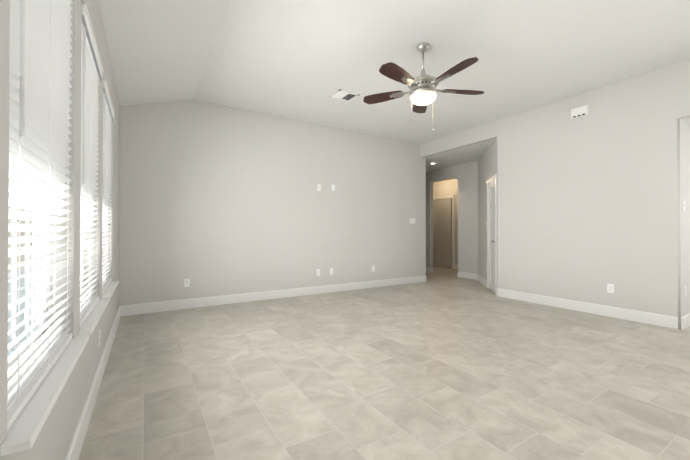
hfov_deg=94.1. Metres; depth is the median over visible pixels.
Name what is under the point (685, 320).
baseboard
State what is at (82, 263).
window
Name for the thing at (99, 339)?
outlet
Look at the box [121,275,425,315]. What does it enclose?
baseboard
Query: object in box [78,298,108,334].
sill
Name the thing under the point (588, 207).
wall
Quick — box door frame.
[433,195,454,268]
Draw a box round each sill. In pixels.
[0,334,88,455]
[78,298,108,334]
[101,281,118,299]
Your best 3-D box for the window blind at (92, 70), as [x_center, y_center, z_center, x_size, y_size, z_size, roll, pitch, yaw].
[-1.788,-0.379,2.235,0.085,1.891,0.926,0,0,-32]
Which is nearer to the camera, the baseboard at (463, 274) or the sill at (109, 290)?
the sill at (109, 290)
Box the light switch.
[410,218,414,223]
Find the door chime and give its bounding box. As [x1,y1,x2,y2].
[571,105,588,118]
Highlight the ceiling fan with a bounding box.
[363,43,483,130]
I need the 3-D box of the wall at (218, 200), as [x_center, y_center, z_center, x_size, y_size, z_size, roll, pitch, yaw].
[-0.741,-0.468,6.310,6.330,3.450,0.150,0,0,-32]
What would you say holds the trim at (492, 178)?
attached to the wall at (487, 165)
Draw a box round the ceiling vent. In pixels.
[330,89,358,101]
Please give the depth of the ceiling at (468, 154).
7.76 m
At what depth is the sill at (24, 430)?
1.05 m
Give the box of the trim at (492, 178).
[487,174,496,294]
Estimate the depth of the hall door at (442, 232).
11.05 m
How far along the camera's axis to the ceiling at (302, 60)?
3.86 m
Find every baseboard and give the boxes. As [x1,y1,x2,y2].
[65,306,120,459]
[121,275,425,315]
[457,271,476,279]
[477,274,497,295]
[498,288,677,328]
[681,313,689,329]
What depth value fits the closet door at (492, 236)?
6.65 m
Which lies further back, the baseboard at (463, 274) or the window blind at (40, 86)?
the baseboard at (463, 274)
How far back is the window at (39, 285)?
1.46 m
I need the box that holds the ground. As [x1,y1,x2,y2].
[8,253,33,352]
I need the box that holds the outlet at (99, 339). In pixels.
[98,329,100,346]
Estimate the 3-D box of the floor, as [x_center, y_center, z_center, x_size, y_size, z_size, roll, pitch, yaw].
[2.100,1.306,6.197,11.050,0.100,10.620,0,0,-32]
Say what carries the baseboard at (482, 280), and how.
attached to the wall at (487, 165)
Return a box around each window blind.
[7,0,72,431]
[80,1,103,325]
[102,78,114,293]
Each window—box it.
[8,207,48,381]
[80,220,83,302]
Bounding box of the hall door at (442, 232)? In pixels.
[433,198,451,267]
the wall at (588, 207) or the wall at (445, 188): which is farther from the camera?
the wall at (445, 188)
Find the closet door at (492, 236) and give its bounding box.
[489,181,494,291]
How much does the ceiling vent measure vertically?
0.014 m
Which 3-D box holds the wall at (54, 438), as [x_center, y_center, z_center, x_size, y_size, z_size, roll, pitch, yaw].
[-1.561,-0.349,1.770,0.150,3.160,6.700,0,0,-32]
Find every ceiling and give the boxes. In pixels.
[99,0,227,106]
[193,0,689,143]
[425,139,494,171]
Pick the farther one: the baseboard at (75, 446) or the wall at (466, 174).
the wall at (466, 174)
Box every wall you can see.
[0,0,119,459]
[119,100,425,305]
[420,59,689,328]
[426,161,477,273]
[433,178,457,264]
[478,137,497,287]
[680,119,689,316]
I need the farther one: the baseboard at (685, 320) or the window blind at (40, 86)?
the baseboard at (685, 320)
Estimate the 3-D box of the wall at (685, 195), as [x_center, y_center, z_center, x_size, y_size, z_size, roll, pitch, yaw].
[5.274,-0.077,4.761,2.578,2.650,0.120,0,0,-32]
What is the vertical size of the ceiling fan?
0.964 m
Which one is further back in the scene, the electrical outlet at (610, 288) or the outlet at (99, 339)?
the electrical outlet at (610, 288)
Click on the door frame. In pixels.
(453, 226)
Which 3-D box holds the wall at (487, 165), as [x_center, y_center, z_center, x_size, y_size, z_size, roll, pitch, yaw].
[3.203,-0.258,7.135,0.120,3.040,2.150,0,0,13]
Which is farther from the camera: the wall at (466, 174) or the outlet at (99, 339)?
the wall at (466, 174)
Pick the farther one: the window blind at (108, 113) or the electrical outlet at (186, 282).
the electrical outlet at (186, 282)
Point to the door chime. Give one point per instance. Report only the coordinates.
(580, 111)
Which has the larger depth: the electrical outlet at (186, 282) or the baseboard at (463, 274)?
the baseboard at (463, 274)
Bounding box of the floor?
[78,266,689,459]
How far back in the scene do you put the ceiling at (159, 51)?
3.37 m
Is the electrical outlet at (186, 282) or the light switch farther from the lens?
the light switch
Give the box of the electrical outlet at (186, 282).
[184,279,189,286]
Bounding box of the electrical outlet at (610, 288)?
[607,283,613,292]
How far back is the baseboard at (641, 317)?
4.74 m
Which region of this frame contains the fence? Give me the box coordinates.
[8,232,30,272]

